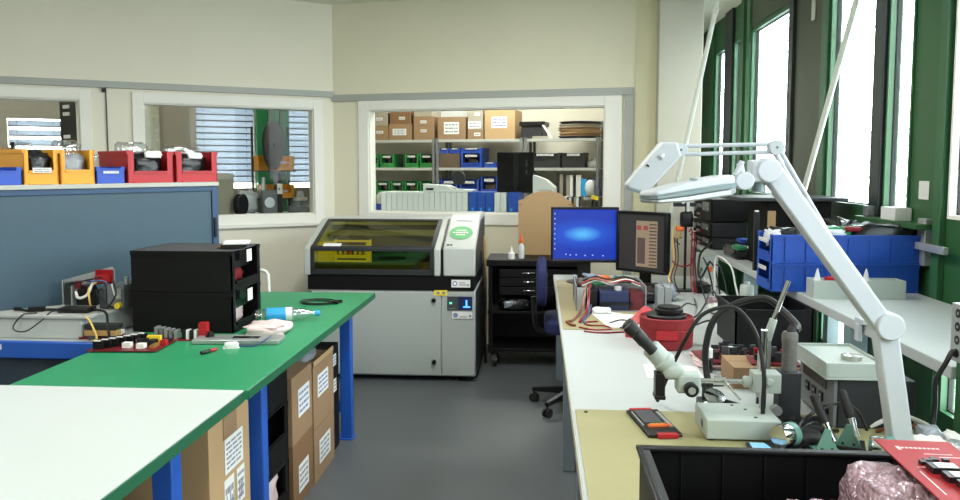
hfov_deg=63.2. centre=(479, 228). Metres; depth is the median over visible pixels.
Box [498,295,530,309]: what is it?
plastic bag
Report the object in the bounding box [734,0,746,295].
trim
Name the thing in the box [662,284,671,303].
box
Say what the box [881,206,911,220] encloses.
carton
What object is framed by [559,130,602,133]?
folder
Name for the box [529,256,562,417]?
office chair
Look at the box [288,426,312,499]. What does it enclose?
cardboard box
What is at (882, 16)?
trim
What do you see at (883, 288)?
tray
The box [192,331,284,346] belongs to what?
panel
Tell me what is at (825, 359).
tray
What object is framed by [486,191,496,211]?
folder
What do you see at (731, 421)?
microscope
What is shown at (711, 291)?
cable
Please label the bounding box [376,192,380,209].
snack packet
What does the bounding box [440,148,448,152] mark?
storage bin
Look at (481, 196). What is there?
folder
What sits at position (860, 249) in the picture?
storage bin
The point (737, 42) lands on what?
window
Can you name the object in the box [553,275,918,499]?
workbench
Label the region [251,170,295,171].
shelf
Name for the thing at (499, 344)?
shelf
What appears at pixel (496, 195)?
folder
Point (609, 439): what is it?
mat
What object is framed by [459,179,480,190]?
storage bin
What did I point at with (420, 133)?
cardboard box
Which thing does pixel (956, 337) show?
socket
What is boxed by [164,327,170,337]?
sink
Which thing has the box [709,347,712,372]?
bottle
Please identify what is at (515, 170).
monitor
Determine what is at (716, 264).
cable
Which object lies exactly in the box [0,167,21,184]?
storage bin
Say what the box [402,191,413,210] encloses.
folder
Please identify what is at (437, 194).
folder
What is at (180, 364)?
workbench
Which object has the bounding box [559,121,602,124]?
folder
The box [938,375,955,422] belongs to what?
window
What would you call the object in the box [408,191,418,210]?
folder
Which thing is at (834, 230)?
plastic bag
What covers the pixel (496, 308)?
shelf
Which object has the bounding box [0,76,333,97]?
trim
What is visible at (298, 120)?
blind
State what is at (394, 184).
storage bin
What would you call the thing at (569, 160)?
storage bin
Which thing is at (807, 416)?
cable
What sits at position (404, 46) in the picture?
wall
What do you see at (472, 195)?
folder
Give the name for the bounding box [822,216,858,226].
plastic bag
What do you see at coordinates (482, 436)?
floor
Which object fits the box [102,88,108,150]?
trim
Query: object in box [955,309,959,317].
socket
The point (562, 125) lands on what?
folder
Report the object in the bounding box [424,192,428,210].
folder
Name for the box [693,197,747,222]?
instrument
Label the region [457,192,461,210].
folder
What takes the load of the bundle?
on the shelving rack at (596, 139)
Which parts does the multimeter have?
rail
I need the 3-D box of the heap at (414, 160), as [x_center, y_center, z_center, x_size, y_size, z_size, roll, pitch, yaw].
[-0.711,-0.751,8.751,0.110,0.107,0.224,1,5,15]
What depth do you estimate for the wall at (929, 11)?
3.63 m
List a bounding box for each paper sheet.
[590,307,638,327]
[643,364,703,377]
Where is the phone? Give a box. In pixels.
[745,442,770,447]
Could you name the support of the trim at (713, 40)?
attached to the wall at (929, 11)
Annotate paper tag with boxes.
[223,341,239,348]
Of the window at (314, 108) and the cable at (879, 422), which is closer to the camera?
the cable at (879, 422)
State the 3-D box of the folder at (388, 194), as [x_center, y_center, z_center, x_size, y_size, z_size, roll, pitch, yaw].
[-0.803,-0.252,7.249,0.049,0.193,0.241,1,5,15]
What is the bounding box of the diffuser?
[640,187,735,203]
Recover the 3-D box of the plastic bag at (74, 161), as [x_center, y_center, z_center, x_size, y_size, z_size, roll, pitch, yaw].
[-2.187,-0.368,4.150,0.162,0.216,0.150,4,6,39]
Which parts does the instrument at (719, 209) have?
panel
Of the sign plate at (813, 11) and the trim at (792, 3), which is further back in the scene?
the trim at (792, 3)
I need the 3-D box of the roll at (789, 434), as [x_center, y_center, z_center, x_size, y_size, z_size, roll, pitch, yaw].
[0.847,0.578,2.174,0.085,0.074,0.077,-1,5,-7]
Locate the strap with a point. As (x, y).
(635, 317)
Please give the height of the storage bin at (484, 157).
0.158 m
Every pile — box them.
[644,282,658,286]
[690,277,710,292]
[777,416,823,447]
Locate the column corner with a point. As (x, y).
(680, 23)
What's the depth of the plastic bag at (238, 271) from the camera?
3.91 m
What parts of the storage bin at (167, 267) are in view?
lid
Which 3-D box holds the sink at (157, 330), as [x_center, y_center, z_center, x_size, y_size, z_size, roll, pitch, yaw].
[-1.480,0.475,3.584,0.015,0.057,0.045,0,5,0]
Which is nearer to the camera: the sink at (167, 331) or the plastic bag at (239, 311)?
the sink at (167, 331)
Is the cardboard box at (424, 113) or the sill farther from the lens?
the cardboard box at (424, 113)
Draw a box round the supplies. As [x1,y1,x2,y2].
[573,273,646,311]
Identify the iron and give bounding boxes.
[802,394,838,449]
[834,389,865,450]
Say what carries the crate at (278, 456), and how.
on the crate at (282, 484)
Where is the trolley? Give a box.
[486,253,576,365]
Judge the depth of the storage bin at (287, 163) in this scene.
7.67 m
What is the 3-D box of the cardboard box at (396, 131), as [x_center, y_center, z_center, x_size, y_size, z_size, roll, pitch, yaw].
[-0.830,-1.084,8.781,0.265,0.180,0.383,1,5,15]
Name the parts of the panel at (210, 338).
knob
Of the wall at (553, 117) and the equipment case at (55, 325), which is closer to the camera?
the equipment case at (55, 325)
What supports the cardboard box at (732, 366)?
on the workbench at (597, 371)
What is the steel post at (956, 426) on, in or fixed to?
on the floor
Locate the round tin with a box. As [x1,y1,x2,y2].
[841,353,861,361]
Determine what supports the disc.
on the hole punch
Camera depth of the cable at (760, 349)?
2.40 m
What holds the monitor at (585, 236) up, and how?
on the mat at (565, 290)
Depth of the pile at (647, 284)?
4.87 m
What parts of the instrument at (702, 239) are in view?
panel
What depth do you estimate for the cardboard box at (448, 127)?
8.45 m
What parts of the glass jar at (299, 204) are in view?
lid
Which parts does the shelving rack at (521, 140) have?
shelf, shelf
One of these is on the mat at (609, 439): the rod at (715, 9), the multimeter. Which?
the multimeter
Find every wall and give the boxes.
[0,0,334,291]
[0,99,309,211]
[332,0,636,343]
[375,108,603,206]
[700,0,959,431]
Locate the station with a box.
[800,362,914,428]
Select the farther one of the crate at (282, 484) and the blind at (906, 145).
the blind at (906, 145)
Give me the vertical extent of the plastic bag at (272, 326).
0.052 m
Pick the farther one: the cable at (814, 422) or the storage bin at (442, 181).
the storage bin at (442, 181)
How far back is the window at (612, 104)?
6.72 m
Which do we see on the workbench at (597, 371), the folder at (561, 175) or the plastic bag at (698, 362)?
the plastic bag at (698, 362)
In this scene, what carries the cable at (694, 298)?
on the workbench at (597, 371)
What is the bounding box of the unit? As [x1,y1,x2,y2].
[95,276,131,308]
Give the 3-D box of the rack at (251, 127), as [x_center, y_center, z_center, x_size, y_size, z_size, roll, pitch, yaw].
[-2.223,-0.036,7.708,1.150,1.950,0.600,-2,5,-28]
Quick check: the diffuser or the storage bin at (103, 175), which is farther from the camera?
the storage bin at (103, 175)
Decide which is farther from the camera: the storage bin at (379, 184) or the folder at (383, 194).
the storage bin at (379, 184)
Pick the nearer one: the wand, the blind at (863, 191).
the wand
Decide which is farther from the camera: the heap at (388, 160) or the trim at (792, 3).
the heap at (388, 160)
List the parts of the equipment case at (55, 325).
plate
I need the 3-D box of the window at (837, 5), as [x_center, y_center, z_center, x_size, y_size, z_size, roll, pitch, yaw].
[2.146,-0.816,4.455,0.060,1.370,0.670,0,5,4]
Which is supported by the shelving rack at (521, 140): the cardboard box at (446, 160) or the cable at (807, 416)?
the cardboard box at (446, 160)
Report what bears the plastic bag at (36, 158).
in the storage bin at (8, 157)
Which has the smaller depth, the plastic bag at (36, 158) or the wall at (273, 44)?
the plastic bag at (36, 158)
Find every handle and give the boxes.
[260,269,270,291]
[770,324,801,422]
[915,218,948,265]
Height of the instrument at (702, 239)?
0.080 m
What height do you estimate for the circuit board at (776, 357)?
0.052 m
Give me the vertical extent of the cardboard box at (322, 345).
0.581 m
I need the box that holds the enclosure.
[694,252,717,285]
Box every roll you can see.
[763,421,802,448]
[868,435,895,450]
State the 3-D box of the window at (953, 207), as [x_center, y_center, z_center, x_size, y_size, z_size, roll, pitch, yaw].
[2.024,-0.688,2.850,0.060,1.370,0.980,0,5,4]
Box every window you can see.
[0,86,92,149]
[132,92,323,228]
[358,95,621,225]
[713,48,724,174]
[731,37,740,191]
[748,6,788,194]
[820,313,822,341]
[825,0,867,207]
[882,0,917,207]
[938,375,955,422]
[947,0,959,219]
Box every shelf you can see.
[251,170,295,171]
[492,302,555,313]
[492,337,555,352]
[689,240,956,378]
[721,195,848,261]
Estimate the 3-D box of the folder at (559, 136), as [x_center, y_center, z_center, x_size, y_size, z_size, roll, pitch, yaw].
[1.069,-0.975,8.364,0.461,0.029,0.461,1,5,15]
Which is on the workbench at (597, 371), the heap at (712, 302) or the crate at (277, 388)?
the heap at (712, 302)
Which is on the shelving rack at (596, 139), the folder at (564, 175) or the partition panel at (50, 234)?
the folder at (564, 175)
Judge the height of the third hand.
0.086 m
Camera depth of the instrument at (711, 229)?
5.46 m
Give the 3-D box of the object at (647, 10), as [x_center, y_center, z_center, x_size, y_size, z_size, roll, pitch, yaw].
[1.354,-0.458,6.391,0.170,3.000,0.020,1,5,15]
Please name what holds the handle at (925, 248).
attached to the wall at (929, 11)
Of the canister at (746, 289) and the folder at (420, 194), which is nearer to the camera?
the canister at (746, 289)
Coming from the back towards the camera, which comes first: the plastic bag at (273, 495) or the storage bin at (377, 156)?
the storage bin at (377, 156)
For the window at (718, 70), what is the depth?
7.89 m
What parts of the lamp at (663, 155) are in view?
lamp shade, rod, rod, rod, rod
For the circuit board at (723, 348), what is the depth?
3.09 m
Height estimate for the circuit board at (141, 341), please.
0.046 m
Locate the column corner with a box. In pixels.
[653,0,703,275]
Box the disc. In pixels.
[452,171,465,184]
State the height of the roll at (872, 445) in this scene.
0.074 m
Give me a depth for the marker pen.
3.31 m
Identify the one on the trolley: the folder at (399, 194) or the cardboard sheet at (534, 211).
the cardboard sheet at (534, 211)
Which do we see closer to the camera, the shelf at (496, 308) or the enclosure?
the enclosure
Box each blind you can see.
[8,118,60,149]
[196,108,254,187]
[289,111,308,186]
[758,16,788,162]
[837,0,911,197]
[896,9,913,196]
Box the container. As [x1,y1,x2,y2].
[639,304,693,350]
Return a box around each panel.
[0,182,218,310]
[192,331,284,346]
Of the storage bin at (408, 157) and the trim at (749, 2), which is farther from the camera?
the storage bin at (408, 157)
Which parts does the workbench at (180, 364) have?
leg, leg, foot plate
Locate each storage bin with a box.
[0,149,58,184]
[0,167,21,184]
[58,150,94,183]
[94,167,124,183]
[98,151,173,182]
[130,243,259,291]
[131,281,260,333]
[173,151,216,181]
[253,155,293,170]
[257,184,294,197]
[375,154,379,167]
[376,181,390,194]
[380,154,403,167]
[390,181,403,190]
[404,154,419,167]
[404,181,419,190]
[419,154,435,167]
[419,181,439,190]
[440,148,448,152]
[440,179,458,188]
[449,148,466,153]
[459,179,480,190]
[460,148,488,153]
[460,153,488,167]
[480,176,496,190]
[484,162,496,167]
[534,153,561,167]
[561,153,588,167]
[756,257,919,292]
[757,231,920,263]
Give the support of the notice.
attached to the wall at (929, 11)
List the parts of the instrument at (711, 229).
panel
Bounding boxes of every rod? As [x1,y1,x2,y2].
[668,0,718,218]
[803,0,859,190]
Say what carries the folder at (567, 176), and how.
on the shelving rack at (596, 139)
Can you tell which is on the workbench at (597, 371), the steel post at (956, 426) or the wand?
the wand
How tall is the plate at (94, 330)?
0.124 m
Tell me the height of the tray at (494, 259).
0.050 m
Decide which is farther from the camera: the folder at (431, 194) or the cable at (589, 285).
the folder at (431, 194)
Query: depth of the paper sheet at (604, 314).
4.11 m
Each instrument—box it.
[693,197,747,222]
[693,218,746,237]
[693,232,738,248]
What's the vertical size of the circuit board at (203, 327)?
0.078 m
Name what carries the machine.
on the rack at (251, 127)
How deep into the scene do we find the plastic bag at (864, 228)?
3.64 m
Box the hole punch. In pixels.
[423,184,476,191]
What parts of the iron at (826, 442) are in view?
handle, stand plate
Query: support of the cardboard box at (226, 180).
on the rack at (251, 127)
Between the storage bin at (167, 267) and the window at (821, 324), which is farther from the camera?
the window at (821, 324)
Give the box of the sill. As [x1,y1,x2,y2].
[854,215,931,229]
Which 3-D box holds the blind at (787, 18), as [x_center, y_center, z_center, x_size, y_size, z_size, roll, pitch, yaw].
[2.358,-0.944,6.064,0.068,1.430,1.120,0,5,4]
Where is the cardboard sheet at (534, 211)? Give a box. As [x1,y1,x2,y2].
[518,191,575,254]
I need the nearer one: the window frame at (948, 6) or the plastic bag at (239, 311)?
the window frame at (948, 6)
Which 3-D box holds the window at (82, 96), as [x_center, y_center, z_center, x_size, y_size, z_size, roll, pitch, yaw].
[-3.778,-0.517,5.852,1.567,1.111,0.142,-2,5,-28]
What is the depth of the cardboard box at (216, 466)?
2.68 m
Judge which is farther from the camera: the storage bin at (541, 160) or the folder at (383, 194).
the storage bin at (541, 160)
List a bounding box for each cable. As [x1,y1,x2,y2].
[12,306,110,337]
[300,298,341,304]
[565,285,586,326]
[579,284,590,322]
[579,321,611,330]
[582,304,591,324]
[584,330,624,333]
[609,319,625,328]
[656,305,766,413]
[672,258,692,266]
[681,298,696,307]
[694,290,717,318]
[697,240,714,278]
[699,267,705,298]
[702,257,713,295]
[702,295,801,388]
[709,261,719,293]
[714,255,738,295]
[716,264,726,294]
[781,402,867,447]
[802,421,838,432]
[870,415,929,428]
[875,424,916,432]
[930,349,957,424]
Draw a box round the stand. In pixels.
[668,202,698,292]
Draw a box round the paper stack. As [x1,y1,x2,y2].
[217,240,250,247]
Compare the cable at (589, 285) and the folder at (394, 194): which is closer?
the cable at (589, 285)
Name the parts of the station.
panel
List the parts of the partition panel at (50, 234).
frame, handle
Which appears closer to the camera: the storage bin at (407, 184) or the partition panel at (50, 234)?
the partition panel at (50, 234)
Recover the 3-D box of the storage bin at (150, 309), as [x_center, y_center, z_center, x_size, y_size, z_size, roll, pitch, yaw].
[-1.401,0.384,3.904,0.504,0.195,0.382,0,5,4]
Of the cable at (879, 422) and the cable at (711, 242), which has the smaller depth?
the cable at (879, 422)
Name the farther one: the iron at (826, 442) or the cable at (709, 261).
the cable at (709, 261)
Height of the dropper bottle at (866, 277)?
0.125 m
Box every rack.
[246,126,295,213]
[375,138,448,197]
[436,138,531,195]
[524,121,603,206]
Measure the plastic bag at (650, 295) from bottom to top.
0.107 m
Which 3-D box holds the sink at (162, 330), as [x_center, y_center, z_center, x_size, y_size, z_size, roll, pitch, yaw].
[-1.458,0.477,3.585,0.015,0.053,0.045,0,5,0]
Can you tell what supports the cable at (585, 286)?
on the mat at (565, 290)
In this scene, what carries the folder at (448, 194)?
on the sill
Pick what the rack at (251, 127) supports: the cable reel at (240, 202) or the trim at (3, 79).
the cable reel at (240, 202)
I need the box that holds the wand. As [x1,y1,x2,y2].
[755,280,790,403]
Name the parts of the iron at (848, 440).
handle, stand plate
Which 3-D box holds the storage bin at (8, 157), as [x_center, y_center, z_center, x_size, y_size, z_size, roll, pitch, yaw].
[-2.337,-0.322,4.040,0.331,0.178,0.174,4,6,39]
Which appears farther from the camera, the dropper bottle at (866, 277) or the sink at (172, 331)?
the sink at (172, 331)
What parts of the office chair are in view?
backrest, leg, seat, leg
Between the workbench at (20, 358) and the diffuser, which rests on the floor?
the workbench at (20, 358)
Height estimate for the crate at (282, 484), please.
0.260 m
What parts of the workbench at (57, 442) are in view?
leg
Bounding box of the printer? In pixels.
[304,211,486,379]
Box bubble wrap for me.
[838,460,937,499]
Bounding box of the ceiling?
[291,0,741,33]
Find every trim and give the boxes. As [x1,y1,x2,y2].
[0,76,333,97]
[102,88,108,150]
[144,105,159,150]
[255,109,290,211]
[332,87,633,274]
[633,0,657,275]
[707,23,715,175]
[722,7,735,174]
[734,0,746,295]
[740,0,752,284]
[752,0,822,194]
[785,0,796,172]
[813,0,831,342]
[868,0,889,216]
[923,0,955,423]
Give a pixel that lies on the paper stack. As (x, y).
(228, 243)
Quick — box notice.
[918,181,929,199]
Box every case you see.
[0,304,132,338]
[519,121,552,138]
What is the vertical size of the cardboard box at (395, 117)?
0.140 m
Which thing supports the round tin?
in the tray at (825, 359)
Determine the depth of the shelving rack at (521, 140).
8.43 m
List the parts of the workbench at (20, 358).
modesty panel, rail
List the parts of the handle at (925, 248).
plate, lever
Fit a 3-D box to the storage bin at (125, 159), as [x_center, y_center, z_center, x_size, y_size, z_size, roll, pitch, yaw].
[-1.979,-0.358,4.493,0.348,0.178,0.276,4,6,39]
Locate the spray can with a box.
[591,195,598,206]
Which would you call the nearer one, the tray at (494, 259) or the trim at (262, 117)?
the tray at (494, 259)
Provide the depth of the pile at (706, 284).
4.90 m
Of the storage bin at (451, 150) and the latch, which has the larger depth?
the storage bin at (451, 150)
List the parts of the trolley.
post, post, panel, drawer, drawer, drawer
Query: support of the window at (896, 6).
in the wall at (929, 11)
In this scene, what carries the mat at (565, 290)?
on the workbench at (597, 371)
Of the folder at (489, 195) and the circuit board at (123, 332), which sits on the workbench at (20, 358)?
the circuit board at (123, 332)
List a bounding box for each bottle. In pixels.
[253,307,319,320]
[508,246,514,259]
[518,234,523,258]
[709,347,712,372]
[813,268,820,279]
[863,269,870,280]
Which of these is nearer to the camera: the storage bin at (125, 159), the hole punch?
the storage bin at (125, 159)
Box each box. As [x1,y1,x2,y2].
[121,400,250,499]
[217,173,234,214]
[287,362,311,446]
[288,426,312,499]
[296,345,333,430]
[313,408,334,484]
[314,342,339,448]
[375,113,389,125]
[375,125,388,139]
[389,124,413,139]
[390,112,413,123]
[414,111,440,116]
[414,116,437,126]
[414,127,437,139]
[438,117,467,138]
[439,153,460,167]
[441,111,467,116]
[468,110,484,119]
[468,120,484,129]
[468,130,484,138]
[485,110,521,138]
[716,295,814,350]
[721,355,799,388]
[824,276,834,280]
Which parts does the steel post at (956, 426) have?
power strip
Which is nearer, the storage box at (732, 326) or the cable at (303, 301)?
the storage box at (732, 326)
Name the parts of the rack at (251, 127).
post, post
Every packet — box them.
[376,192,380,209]
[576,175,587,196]
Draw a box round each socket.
[954,335,958,344]
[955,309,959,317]
[955,322,959,331]
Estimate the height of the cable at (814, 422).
0.049 m
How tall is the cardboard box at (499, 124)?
0.315 m
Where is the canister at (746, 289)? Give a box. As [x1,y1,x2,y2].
[740,281,753,295]
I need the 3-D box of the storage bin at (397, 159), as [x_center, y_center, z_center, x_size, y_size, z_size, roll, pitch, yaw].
[-0.998,-0.767,8.805,0.173,0.155,0.310,1,5,15]
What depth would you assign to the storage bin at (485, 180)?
8.41 m
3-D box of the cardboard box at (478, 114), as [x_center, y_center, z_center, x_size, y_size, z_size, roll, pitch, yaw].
[-0.001,-1.239,8.550,0.165,0.105,0.383,1,5,15]
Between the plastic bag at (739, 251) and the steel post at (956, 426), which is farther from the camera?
the plastic bag at (739, 251)
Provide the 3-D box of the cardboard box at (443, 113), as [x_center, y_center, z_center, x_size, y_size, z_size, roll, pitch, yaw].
[-0.264,-1.264,8.619,0.230,0.075,0.380,1,5,15]
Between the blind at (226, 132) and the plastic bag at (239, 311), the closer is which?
the plastic bag at (239, 311)
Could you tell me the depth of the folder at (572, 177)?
8.18 m
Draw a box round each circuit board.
[79,329,125,338]
[86,332,176,351]
[154,322,208,340]
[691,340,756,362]
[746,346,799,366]
[874,439,959,499]
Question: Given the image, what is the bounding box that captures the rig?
[62,267,114,305]
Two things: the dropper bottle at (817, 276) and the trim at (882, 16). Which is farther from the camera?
the trim at (882, 16)
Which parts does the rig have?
motor, plate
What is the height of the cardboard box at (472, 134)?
0.105 m
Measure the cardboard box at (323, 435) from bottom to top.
0.266 m
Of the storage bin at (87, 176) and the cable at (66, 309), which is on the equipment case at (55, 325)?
the cable at (66, 309)
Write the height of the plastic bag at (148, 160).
0.219 m
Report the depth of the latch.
4.08 m
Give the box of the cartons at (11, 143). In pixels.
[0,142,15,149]
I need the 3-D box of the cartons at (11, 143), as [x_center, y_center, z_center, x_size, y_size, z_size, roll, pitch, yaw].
[-4.079,0.139,6.710,0.205,1.760,0.200,-2,5,-28]
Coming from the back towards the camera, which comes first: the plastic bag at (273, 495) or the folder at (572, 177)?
the folder at (572, 177)
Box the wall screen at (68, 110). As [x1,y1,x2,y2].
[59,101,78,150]
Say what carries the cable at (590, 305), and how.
on the mat at (565, 290)
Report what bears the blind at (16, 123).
attached to the wall at (177, 125)
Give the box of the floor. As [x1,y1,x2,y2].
[303,344,576,499]
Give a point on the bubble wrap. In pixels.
(862, 480)
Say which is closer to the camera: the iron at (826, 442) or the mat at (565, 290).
the iron at (826, 442)
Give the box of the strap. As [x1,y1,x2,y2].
[625,306,652,337]
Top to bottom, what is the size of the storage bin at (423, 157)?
0.155 m
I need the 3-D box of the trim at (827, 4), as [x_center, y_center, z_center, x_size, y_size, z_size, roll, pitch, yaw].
[2.142,-0.339,4.896,0.028,3.000,0.090,0,5,4]
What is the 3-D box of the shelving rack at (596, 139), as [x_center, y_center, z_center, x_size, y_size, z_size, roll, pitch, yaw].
[0.911,-0.145,8.444,0.782,2.050,0.522,1,5,15]
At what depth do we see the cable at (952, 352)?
2.23 m
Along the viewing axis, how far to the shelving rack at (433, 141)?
8.58 m
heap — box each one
[382,184,388,189]
[386,157,391,162]
[396,184,401,189]
[410,157,416,162]
[410,184,416,190]
[425,157,431,162]
[466,157,479,162]
[485,183,495,188]
[705,294,725,312]
[913,424,959,449]
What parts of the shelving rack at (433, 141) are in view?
shelf, shelf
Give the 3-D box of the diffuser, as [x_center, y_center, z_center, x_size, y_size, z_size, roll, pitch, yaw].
[0.525,-0.086,1.975,0.220,0.044,0.116,0,5,-6]
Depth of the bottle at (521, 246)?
6.06 m
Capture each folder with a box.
[381,191,390,209]
[386,191,395,209]
[392,191,401,209]
[397,191,407,209]
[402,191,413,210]
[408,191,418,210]
[413,191,422,210]
[418,192,423,210]
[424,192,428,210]
[429,192,434,210]
[435,192,439,210]
[440,192,445,210]
[446,192,450,210]
[451,192,456,210]
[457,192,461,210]
[462,192,468,210]
[469,191,481,210]
[477,191,490,211]
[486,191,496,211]
[494,192,502,211]
[500,192,506,211]
[507,192,523,211]
[556,173,562,192]
[558,127,600,130]
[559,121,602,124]
[559,124,601,127]
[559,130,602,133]
[559,136,600,138]
[560,133,601,136]
[560,174,562,194]
[563,174,569,195]
[566,174,572,196]
[570,175,575,196]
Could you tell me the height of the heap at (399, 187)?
0.116 m
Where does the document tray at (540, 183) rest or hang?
on the sill
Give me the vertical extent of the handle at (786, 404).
0.307 m
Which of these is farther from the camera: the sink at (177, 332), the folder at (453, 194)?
the folder at (453, 194)
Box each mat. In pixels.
[556,281,636,330]
[575,409,917,499]
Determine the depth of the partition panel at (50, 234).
4.10 m
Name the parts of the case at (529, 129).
lid, rod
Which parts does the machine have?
panel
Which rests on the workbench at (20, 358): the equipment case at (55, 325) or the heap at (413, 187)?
the equipment case at (55, 325)
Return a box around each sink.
[154,325,160,334]
[159,326,165,338]
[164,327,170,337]
[169,328,175,339]
[174,329,180,339]
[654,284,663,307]
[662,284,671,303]
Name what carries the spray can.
on the sill
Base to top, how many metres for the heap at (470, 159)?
0.107 m
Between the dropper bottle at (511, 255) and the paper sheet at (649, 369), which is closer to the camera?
the paper sheet at (649, 369)
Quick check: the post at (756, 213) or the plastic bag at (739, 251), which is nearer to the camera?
the post at (756, 213)
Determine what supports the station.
on the mat at (609, 439)
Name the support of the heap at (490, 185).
in the storage bin at (485, 180)
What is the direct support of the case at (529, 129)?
on the shelving rack at (596, 139)
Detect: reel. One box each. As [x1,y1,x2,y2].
[233,194,248,213]
[262,121,283,170]
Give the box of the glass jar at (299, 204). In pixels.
[288,191,309,212]
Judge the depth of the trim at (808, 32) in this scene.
5.23 m
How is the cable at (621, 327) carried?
on the paper sheet at (604, 314)
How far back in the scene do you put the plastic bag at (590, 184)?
8.07 m
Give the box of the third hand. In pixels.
[696,383,737,402]
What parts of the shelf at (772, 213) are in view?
lid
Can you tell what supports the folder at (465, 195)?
on the sill
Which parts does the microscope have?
focus knob, locking lever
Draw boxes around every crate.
[267,369,286,418]
[268,400,288,482]
[276,459,288,499]
[636,445,901,499]
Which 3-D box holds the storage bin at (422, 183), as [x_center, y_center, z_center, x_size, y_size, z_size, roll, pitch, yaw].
[-0.547,-0.456,8.711,0.172,0.155,0.310,1,5,15]
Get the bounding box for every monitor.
[497,152,533,192]
[551,207,618,283]
[616,210,670,282]
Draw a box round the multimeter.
[626,408,682,438]
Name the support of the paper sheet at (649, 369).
on the workbench at (597, 371)
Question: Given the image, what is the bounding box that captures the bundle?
[587,157,595,167]
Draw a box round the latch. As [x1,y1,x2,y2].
[863,205,874,215]
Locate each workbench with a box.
[0,326,136,384]
[0,385,244,499]
[10,291,374,499]
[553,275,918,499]
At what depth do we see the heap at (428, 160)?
8.61 m
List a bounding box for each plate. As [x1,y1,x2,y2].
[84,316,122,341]
[811,0,815,20]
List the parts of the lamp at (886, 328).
tilt knob, arm, arm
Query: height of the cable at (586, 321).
0.010 m
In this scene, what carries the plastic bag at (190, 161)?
in the storage bin at (210, 173)
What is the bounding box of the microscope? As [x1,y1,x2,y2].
[622,318,781,440]
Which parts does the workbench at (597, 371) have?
leg, leg, leg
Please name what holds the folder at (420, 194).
on the sill
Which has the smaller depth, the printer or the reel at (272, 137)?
the printer
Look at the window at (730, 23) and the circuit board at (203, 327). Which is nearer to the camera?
the circuit board at (203, 327)
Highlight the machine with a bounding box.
[258,171,282,212]
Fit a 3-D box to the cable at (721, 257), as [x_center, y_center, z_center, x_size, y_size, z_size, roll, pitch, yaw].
[1.451,0.290,4.564,0.034,0.254,0.233,-2,5,-25]
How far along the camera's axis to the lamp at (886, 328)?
2.01 m
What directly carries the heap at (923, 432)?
on the mat at (609, 439)
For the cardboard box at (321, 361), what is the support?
on the cardboard box at (323, 435)
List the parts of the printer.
lid frame, cabinet door, gantry rail, door, panel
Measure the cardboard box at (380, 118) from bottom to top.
0.140 m
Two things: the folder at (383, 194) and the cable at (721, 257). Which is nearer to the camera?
the cable at (721, 257)
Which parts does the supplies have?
shield plate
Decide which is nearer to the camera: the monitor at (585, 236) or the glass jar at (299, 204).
the monitor at (585, 236)
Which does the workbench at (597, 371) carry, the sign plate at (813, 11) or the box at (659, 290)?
the box at (659, 290)
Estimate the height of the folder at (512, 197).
0.198 m
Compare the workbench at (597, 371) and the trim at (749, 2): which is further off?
the trim at (749, 2)
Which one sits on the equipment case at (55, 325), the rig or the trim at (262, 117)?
the rig
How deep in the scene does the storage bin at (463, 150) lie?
8.42 m
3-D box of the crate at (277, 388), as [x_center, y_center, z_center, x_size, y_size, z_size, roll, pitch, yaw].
[-1.066,0.683,3.284,0.428,0.170,0.336,0,5,4]
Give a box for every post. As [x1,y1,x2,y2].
[752,210,759,270]
[950,302,959,434]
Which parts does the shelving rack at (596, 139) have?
shelf, shelf, shelf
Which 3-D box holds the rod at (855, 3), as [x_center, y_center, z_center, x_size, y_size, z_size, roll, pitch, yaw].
[1.969,-0.930,4.266,0.040,1.529,0.578,-1,5,-15]
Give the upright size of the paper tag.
0.027 m
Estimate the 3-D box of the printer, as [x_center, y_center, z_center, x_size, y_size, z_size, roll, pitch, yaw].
[-0.596,0.477,6.078,1.297,1.185,0.942,0,5,4]
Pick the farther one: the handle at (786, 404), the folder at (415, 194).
the folder at (415, 194)
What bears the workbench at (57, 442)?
on the floor
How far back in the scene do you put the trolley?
6.07 m
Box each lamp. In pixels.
[625,140,866,341]
[639,158,913,440]
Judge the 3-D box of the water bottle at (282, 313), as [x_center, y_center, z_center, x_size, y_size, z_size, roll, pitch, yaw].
[-0.990,0.438,3.998,0.332,0.074,0.074,-1,5,-14]
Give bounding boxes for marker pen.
[200,348,217,354]
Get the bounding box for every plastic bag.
[13,142,50,169]
[51,140,86,169]
[114,141,161,170]
[164,144,205,170]
[235,267,242,280]
[236,306,242,320]
[237,189,258,212]
[243,319,292,334]
[269,474,277,499]
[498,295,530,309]
[585,180,595,196]
[646,282,676,302]
[688,352,720,369]
[723,238,747,259]
[763,225,850,251]
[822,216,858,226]
[843,221,916,235]
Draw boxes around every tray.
[486,253,576,266]
[533,175,556,192]
[797,343,877,380]
[806,277,905,299]

